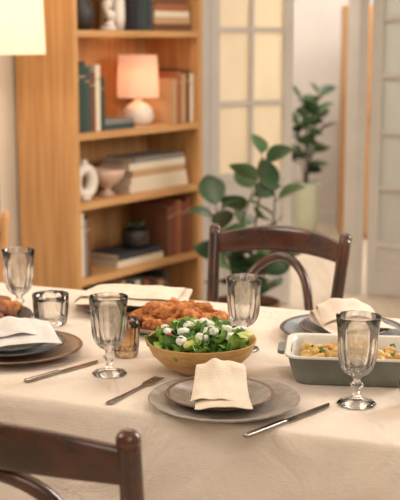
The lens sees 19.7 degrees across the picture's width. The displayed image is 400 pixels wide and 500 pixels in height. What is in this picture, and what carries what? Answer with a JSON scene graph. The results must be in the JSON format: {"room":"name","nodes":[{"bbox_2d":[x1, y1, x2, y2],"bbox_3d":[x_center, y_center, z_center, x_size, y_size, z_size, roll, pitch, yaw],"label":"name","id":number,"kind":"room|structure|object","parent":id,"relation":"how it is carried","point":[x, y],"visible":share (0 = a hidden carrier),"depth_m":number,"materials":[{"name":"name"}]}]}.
{"room":"dining room","nodes":[
{"label":"dining room","id":0,"kind":"room"},
{"bbox_2d":[0,55,21,284],"bbox_3d":[-2.701,-0.358,2.216,0.101,2.700,8.396,8,13,35],"label":"wall","id":1,"kind":"structure","parent":0,"point":[9,167],"depth_m":4.79,"materials":[{"name":"paint"}]},
{"bbox_2d":[202,0,368,300],"bbox_3d":[1.367,-1.142,6.468,3.660,2.700,0.100,-6,12,-29],"label":"door frame","id":2,"kind":"structure","parent":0,"point":[358,17],"depth_m":6.19,"materials":[{"name":"white paint"}]},
{"bbox_2d":[210,0,294,302],"bbox_3d":[0.271,-0.725,5.834,0.495,2.090,0.095,-6,12,-29],"label":"door","id":3,"kind":"structure","parent":2,"relation":"in","point":[251,41],"depth_m":5.84,"materials":[{"name":"white paint"}]},
{"bbox_2d":[366,0,399,296],"bbox_3d":[1.133,-0.766,6.058,0.500,2.090,0.095,6,12,27],"label":"door","id":4,"kind":"structure","parent":2,"relation":"in","point":[383,223],"depth_m":6.20,"materials":[{"name":"white paint"}]},
{"bbox_2d":[291,0,372,210],"bbox_3d":[1.250,-1.538,8.614,3.500,2.700,0.100,0,10,0],"label":"wall","id":5,"kind":"structure","parent":0,"point":[317,23],"depth_m":8.60,"materials":[{"name":"paint"}]},
{"bbox_2d":[291,211,336,223],"bbox_3d":[1.300,-0.249,8.791,3.400,0.100,0.020,0,10,0],"label":"baseboard","id":6,"kind":"structure","parent":5,"relation":"attached to","point":[324,217],"depth_m":8.78,"materials":[{"name":"white paint"}]},
{"bbox_2d":[280,224,399,318],"bbox_3d":[-1.050,0.726,3.947,8.500,0.060,10.300,0,10,0],"label":"floor","id":7,"kind":"structure","parent":0,"point":[320,271],"depth_m":6.56,"materials":[{"name":"beige wood"}]},
{"bbox_2d":[0,211,9,282],"bbox_3d":[-0.860,0.291,3.950,0.378,0.801,0.481,0,10,0],"label":"chair","id":8,"kind":"object","parent":7,"relation":"on","point":[5,216],"visible":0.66,"depth_m":4.05,"materials":[{"name":"brown wood"}]},
{"bbox_2d":[0,0,45,54],"bbox_3d":[-0.775,-0.227,4.371,0.400,1.660,0.400,0,10,0],"label":"floor lamp","id":9,"kind":"object","parent":7,"relation":"on","point":[22,30],"visible":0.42,"depth_m":4.12,"materials":[{"name":"fabric"}]},
{"bbox_2d":[0,422,144,499],"bbox_3d":[-0.190,0.627,1.882,0.420,0.890,0.534,4,11,23],"label":"dining chair","id":10,"kind":"object","parent":7,"relation":"on","point":[25,451],"visible":1,"depth_m":1.55,"materials":[{"name":"brown wood"}]},
{"bbox_2d":[15,0,201,300],"bbox_3d":[-0.374,-0.522,5.035,0.320,2.000,0.870,8,13,35],"label":"bookcase","id":11,"kind":"object","parent":7,"relation":"on","point":[51,146],"visible":0.43,"depth_m":4.81,"materials":[{"name":"brown wood"}]},
{"bbox_2d":[81,213,90,277],"bbox_3d":[-0.560,-0.029,4.810,0.203,0.270,0.085,8,13,35],"label":"books","id":12,"kind":"object","parent":11,"relation":"in","point":[85,220],"visible":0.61,"depth_m":4.76,"materials":[{"name":"white paper"}]},
{"bbox_2d":[77,0,94,29],"bbox_3d":[-0.487,-0.997,4.685,0.116,0.200,0.116,8,13,35],"label":"vase","id":13,"kind":"object","parent":11,"relation":"on","point":[85,11],"visible":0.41,"depth_m":4.65,"materials":[{"name":"ceramic"}]},
{"bbox_2d":[80,160,97,200],"bbox_3d":[-0.478,-0.291,4.776,0.060,0.167,0.134,8,13,35],"label":"ring vase","id":14,"kind":"object","parent":11,"relation":"on","point":[90,174],"visible":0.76,"depth_m":4.77,"materials":[{"name":"white ceramic"}]},
{"bbox_2d":[78,62,104,132],"bbox_3d":[-0.531,-0.634,4.740,0.203,0.285,0.186,8,13,35],"label":"books","id":15,"kind":"object","parent":11,"relation":"in","point":[91,88],"visible":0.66,"depth_m":4.69,"materials":[{"name":"teal paper"}]},
{"bbox_2d":[100,0,116,29],"bbox_3d":[-0.382,-1.021,4.793,0.070,0.208,0.071,8,13,35],"label":"figurine","id":16,"kind":"object","parent":11,"relation":"on","point":[109,14],"visible":0.88,"depth_m":4.79,"materials":[{"name":"white ceramic"}]},
{"bbox_2d":[94,167,124,195],"bbox_3d":[-0.399,-0.291,4.920,0.160,0.115,0.160,8,13,35],"label":"footed bowl","id":17,"kind":"object","parent":11,"relation":"on","point":[108,177],"visible":0.83,"depth_m":4.88,"materials":[{"name":"ceramic"}]},
{"bbox_2d":[111,0,124,30],"bbox_3d":[-0.349,-1.032,4.872,0.064,0.200,0.064,8,13,35],"label":"vase","id":18,"kind":"object","parent":11,"relation":"on","point":[118,7],"visible":0.68,"depth_m":4.85,"materials":[{"name":"ceramic"}]},
{"bbox_2d":[105,116,134,129],"bbox_3d":[-0.409,-0.543,4.919,0.172,0.042,0.200,8,13,35],"label":"book stack","id":19,"kind":"object","parent":11,"relation":"in","point":[111,122],"visible":0.57,"depth_m":4.88,"materials":[{"name":"teal paper"}]},
{"bbox_2d":[82,268,167,289],"bbox_3d":[-0.401,0.254,5.085,0.203,0.275,0.590,8,13,35],"label":"books","id":20,"kind":"object","parent":11,"relation":"in","point":[155,276],"visible":0.12,"depth_m":5.17,"materials":[{"name":"paper"}]},
{"bbox_2d":[91,243,162,268],"bbox_3d":[-0.330,0.019,5.134,0.172,0.058,0.320,8,13,35],"label":"book stack","id":21,"kind":"object","parent":11,"relation":"in","point":[117,256],"visible":0.8,"depth_m":5.05,"materials":[{"name":"paper"}]},
{"bbox_2d":[122,218,149,248],"bbox_3d":[-0.287,-0.075,5.135,0.124,0.126,0.124,8,13,35],"label":"succulent pot","id":22,"kind":"object","parent":21,"relation":"on","point":[136,236],"visible":1,"depth_m":5.10,"materials":[{"name":"ceramic"}]},
{"bbox_2d":[105,0,150,30],"bbox_3d":[-0.310,-1.067,4.951,0.183,0.240,0.092,8,13,35],"label":"books","id":23,"kind":"object","parent":11,"relation":"in","point":[137,12],"visible":0.7,"depth_m":4.90,"materials":[{"name":"black paper"}]},
{"bbox_2d":[117,55,158,124],"bbox_3d":[-0.275,-0.711,5.103,0.188,0.305,0.188,8,13,35],"label":"table lamp","id":24,"kind":"object","parent":11,"relation":"in","point":[137,77],"visible":0.88,"depth_m":5.03,"materials":[{"name":"fabric"}]},
{"bbox_2d":[99,150,187,192],"bbox_3d":[-0.250,-0.358,5.193,0.172,0.149,0.420,8,13,35],"label":"book stack","id":25,"kind":"object","parent":11,"relation":"in","point":[152,169],"visible":0.92,"depth_m":5.10,"materials":[{"name":"beige paper"}]},
{"bbox_2d":[133,196,189,256],"bbox_3d":[-0.177,-0.115,5.330,0.203,0.250,0.172,8,13,35],"label":"books","id":26,"kind":"object","parent":11,"relation":"in","point":[167,221],"visible":0.77,"depth_m":5.26,"materials":[{"name":"red paper"}]},
{"bbox_2d":[141,68,192,123],"bbox_3d":[-0.150,-0.704,5.243,0.183,0.240,0.158,8,13,35],"label":"books","id":27,"kind":"object","parent":11,"relation":"in","point":[174,103],"visible":0.87,"depth_m":5.18,"materials":[{"name":"orange paper"}]},
{"bbox_2d":[151,0,190,30],"bbox_3d":[-0.192,-1.050,5.130,0.172,0.142,0.270,8,13,35],"label":"book stack","id":28,"kind":"object","parent":11,"relation":"in","point":[166,15],"visible":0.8,"depth_m":5.07,"materials":[{"name":"brown paper"}]},
{"bbox_2d":[186,134,306,307],"bbox_3d":[0.196,0.002,4.957,0.515,0.999,0.491,0,10,0],"label":"rubber plant","id":29,"kind":"object","parent":7,"relation":"on","point":[212,189],"visible":0.54,"depth_m":4.92,"materials":[{"name":"green plant"}]},
{"bbox_2d":[206,223,351,310],"bbox_3d":[0.123,0.412,3.047,0.420,0.890,0.534,5,12,26],"label":"dining chair","id":30,"kind":"object","parent":7,"relation":"on","point":[279,238],"visible":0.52,"depth_m":3.19,"materials":[{"name":"brown wood"}]},
{"bbox_2d":[291,82,336,231],"bbox_3d":[0.749,-0.625,8.072,0.406,1.100,0.354,7,12,32],"label":"potted ficus","id":31,"kind":"object","parent":7,"relation":"on","point":[305,202],"visible":0.95,"depth_m":8.03,"materials":[{"name":"plant"}]},
{"bbox_2d":[337,5,372,238],"bbox_3d":[1.200,-0.894,8.098,0.400,1.620,0.348,0,10,0],"label":"tall cabinet","id":32,"kind":"object","parent":7,"relation":"on","point":[345,9],"visible":0.28,"depth_m":8.02,"materials":[{"name":"brown wood"}]},
{"bbox_3d":[0.000,0.581,2.512,2.188,0.746,0.848,4,11,22],"label":"dining table","id":33,"kind":"object","parent":7,"relation":"on","visible":0},
{"bbox_2d":[0,283,399,499],"bbox_3d":[-0.001,0.333,2.466,2.343,0.250,1.014,4,11,22],"label":"tablecloth","id":34,"kind":"object","parent":33,"relation":"on","point":[335,452],"visible":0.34,"depth_m":2.02,"materials":[{"name":"fabric"}]},
{"bbox_2d":[0,295,31,317],"bbox_3d":[-0.492,0.137,2.623,0.216,0.078,0.216,0,10,0],"label":"bowl","id":35,"kind":"object","parent":34,"relation":"on","point":[8,307],"visible":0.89,"depth_m":2.61,"materials":[{"name":"orange food"}]},
{"bbox_2d":[1,247,34,317],"bbox_3d":[-0.428,0.078,2.719,0.078,0.159,0.078,-2,11,-11],"label":"goblet","id":36,"kind":"object","parent":34,"relation":"on","point":[10,286],"visible":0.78,"depth_m":2.70,"materials":[{"name":"clear glass"}]},
{"bbox_2d":[0,330,82,364],"bbox_3d":[-0.383,0.207,2.402,0.276,0.020,0.276,0,10,0],"label":"charger plate","id":37,"kind":"object","parent":34,"relation":"on","point":[72,344],"visible":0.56,"depth_m":2.37,"materials":[{"name":"brown ceramic"}]},
{"bbox_2d":[0,332,64,357],"bbox_3d":[-0.395,0.199,2.406,0.224,0.020,0.224,0,10,0],"label":"salad plate","id":38,"kind":"object","parent":37,"relation":"on","point":[45,347],"visible":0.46,"depth_m":2.36,"materials":[{"name":"grey ceramic"}]},
{"bbox_2d":[0,343,44,351],"bbox_3d":[-0.400,0.193,2.405,0.170,0.016,0.170,0,10,0],"label":"plate","id":39,"kind":"object","parent":38,"relation":"on","point":[11,348],"visible":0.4,"depth_m":2.36,"materials":[{"name":"grey ceramic"}]},
{"bbox_2d":[0,316,61,346],"bbox_3d":[-0.374,0.164,2.391,0.157,0.037,0.155,-3,11,-14],"label":"folded napkin","id":40,"kind":"object","parent":38,"relation":"on","point":[13,330],"visible":1,"depth_m":2.37,"materials":[{"name":"white fabric"}]},
{"bbox_2d":[32,290,68,327],"bbox_3d":[-0.343,0.136,2.643,0.084,0.072,0.084,0,10,0],"label":"glass tumbler","id":41,"kind":"object","parent":34,"relation":"on","point":[37,299],"visible":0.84,"depth_m":2.62,"materials":[{"name":"clear glass"}]},
{"bbox_2d":[23,360,97,382],"bbox_3d":[-0.269,0.238,2.273,0.015,0.007,0.195,9,14,41],"label":"table knife","id":42,"kind":"object","parent":34,"relation":"on","point":[55,372],"visible":1,"depth_m":2.25,"materials":[{"name":"metal"}]},
{"bbox_2d":[75,296,133,315],"bbox_3d":[-0.170,0.133,2.805,0.270,0.020,0.270,0,10,0],"label":"charger plate","id":43,"kind":"object","parent":34,"relation":"on","point":[104,310],"visible":0.13,"depth_m":2.75,"materials":[{"name":"brown ceramic"}]},
{"bbox_2d":[99,305,142,309],"bbox_3d":[-0.170,0.126,2.809,0.200,0.018,0.200,0,10,0],"label":"salad plate","id":44,"kind":"object","parent":43,"relation":"on","point":[108,306],"visible":0.12,"depth_m":2.73,"materials":[{"name":"brown ceramic"}]},
{"bbox_2d":[74,284,191,306],"bbox_3d":[-0.148,0.106,2.788,0.279,0.024,0.206,3,11,16],"label":"folded napkin","id":45,"kind":"object","parent":44,"relation":"on","point":[138,295],"visible":0.9,"depth_m":2.77,"materials":[{"name":"fabric"}]},
{"bbox_2d":[88,292,127,377],"bbox_3d":[-0.178,0.167,2.248,0.077,0.156,0.077,0,10,0],"label":"goblet","id":46,"kind":"object","parent":34,"relation":"on","point":[94,304],"visible":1,"depth_m":2.23,"materials":[{"name":"clear glass"}]},
{"bbox_2d":[111,316,139,358],"bbox_3d":[-0.154,0.181,2.382,0.060,0.078,0.060,0,10,0],"label":"glass tumbler","id":47,"kind":"object","parent":34,"relation":"on","point":[134,348],"visible":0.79,"depth_m":2.37,"materials":[{"name":"clear glass"}]},
{"bbox_2d":[105,376,163,404],"bbox_3d":[-0.122,0.261,2.150,0.020,0.003,0.185,6,12,28],"label":"fork","id":48,"kind":"object","parent":34,"relation":"on","point":[147,382],"visible":1,"depth_m":2.15,"materials":[{"name":"metal"}]},
{"bbox_2d":[126,297,235,333],"bbox_3d":[-0.050,0.147,2.590,0.286,0.070,0.194,1,10,4],"label":"platter","id":49,"kind":"object","parent":34,"relation":"on","point":[153,314],"visible":0.7,"depth_m":2.56,"materials":[{"name":"orange food"}]},
{"bbox_2d":[144,316,256,376],"bbox_3d":[0.000,0.188,2.267,0.223,0.107,0.217,0,10,0],"label":"salad bowl","id":50,"kind":"object","parent":34,"relation":"on","point":[181,345],"visible":1,"depth_m":2.21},
{"bbox_2d":[148,376,299,422],"bbox_3d":[0.043,0.271,2.058,0.272,0.020,0.272,0,10,0],"label":"charger plate","id":51,"kind":"object","parent":34,"relation":"on","point":[285,399],"visible":0.56,"depth_m":2.02,"materials":[{"name":"grey ceramic"}]},
{"bbox_2d":[165,378,274,410],"bbox_3d":[0.036,0.263,2.067,0.196,0.018,0.196,0,10,0],"label":"salad plate","id":52,"kind":"object","parent":51,"relation":"on","point":[180,392],"depth_m":2.08,"materials":[{"name":"grey ceramic"}]},
{"bbox_2d":[191,358,252,409],"bbox_3d":[0.041,0.233,2.037,0.108,0.049,0.172,1,10,3],"label":"folded napkin","id":53,"kind":"object","parent":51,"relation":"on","point":[217,383],"visible":1,"depth_m":2.03,"materials":[{"name":"fabric"}]},
{"bbox_2d":[226,274,261,352],"bbox_3d":[0.092,0.134,2.425,0.077,0.156,0.077,-3,11,-17],"label":"goblet","id":54,"kind":"object","parent":34,"relation":"on","point":[250,320],"visible":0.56,"depth_m":2.40,"materials":[{"name":"clear glass"}]},
{"bbox_2d":[243,403,329,437],"bbox_3d":[0.155,0.291,1.982,0.016,0.007,0.240,9,14,41],"label":"table knife","id":55,"kind":"object","parent":34,"relation":"on","point":[278,423],"visible":1,"depth_m":1.96,"materials":[{"name":"metal"}]},
{"bbox_2d":[277,333,399,386],"bbox_3d":[0.294,0.214,2.241,0.284,0.065,0.182,1,11,7],"label":"casserole dish","id":56,"kind":"object","parent":34,"relation":"on","point":[313,357],"visible":0.71,"depth_m":2.19,"materials":[{"name":"grey-green enamel"},{"name":"cream enamel"}]},
{"bbox_2d":[280,314,399,335],"bbox_3d":[0.315,0.180,2.550,0.276,0.020,0.276,0,10,0],"label":"charger plate","id":57,"kind":"object","parent":34,"relation":"on","point":[289,326],"visible":0.16,"depth_m":2.58,"materials":[{"name":"grey ceramic"}]},
{"bbox_2d":[299,317,388,334],"bbox_3d":[0.320,0.174,2.549,0.200,0.018,0.200,0,10,0],"label":"salad plate","id":58,"kind":"object","parent":57,"relation":"on","point":[306,324],"visible":0.29,"depth_m":2.54,"materials":[{"name":"grey ceramic"}]},
{"bbox_2d":[310,298,396,333],"bbox_3d":[0.338,0.140,2.541,0.155,0.049,0.150,-3,11,-15],"label":"folded napkin","id":59,"kind":"object","parent":58,"relation":"on","point":[324,315],"visible":0.89,"depth_m":2.54,"materials":[{"name":"fabric"}]},
{"bbox_2d":[336,310,381,409],"bbox_3d":[0.282,0.197,2.060,0.081,0.164,0.081,-6,12,-28],"label":"goblet","id":60,"kind":"object","parent":34,"relation":"on","point":[342,323],"visible":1,"depth_m":2.05,"materials":[{"name":"clear glass"}]}
]}

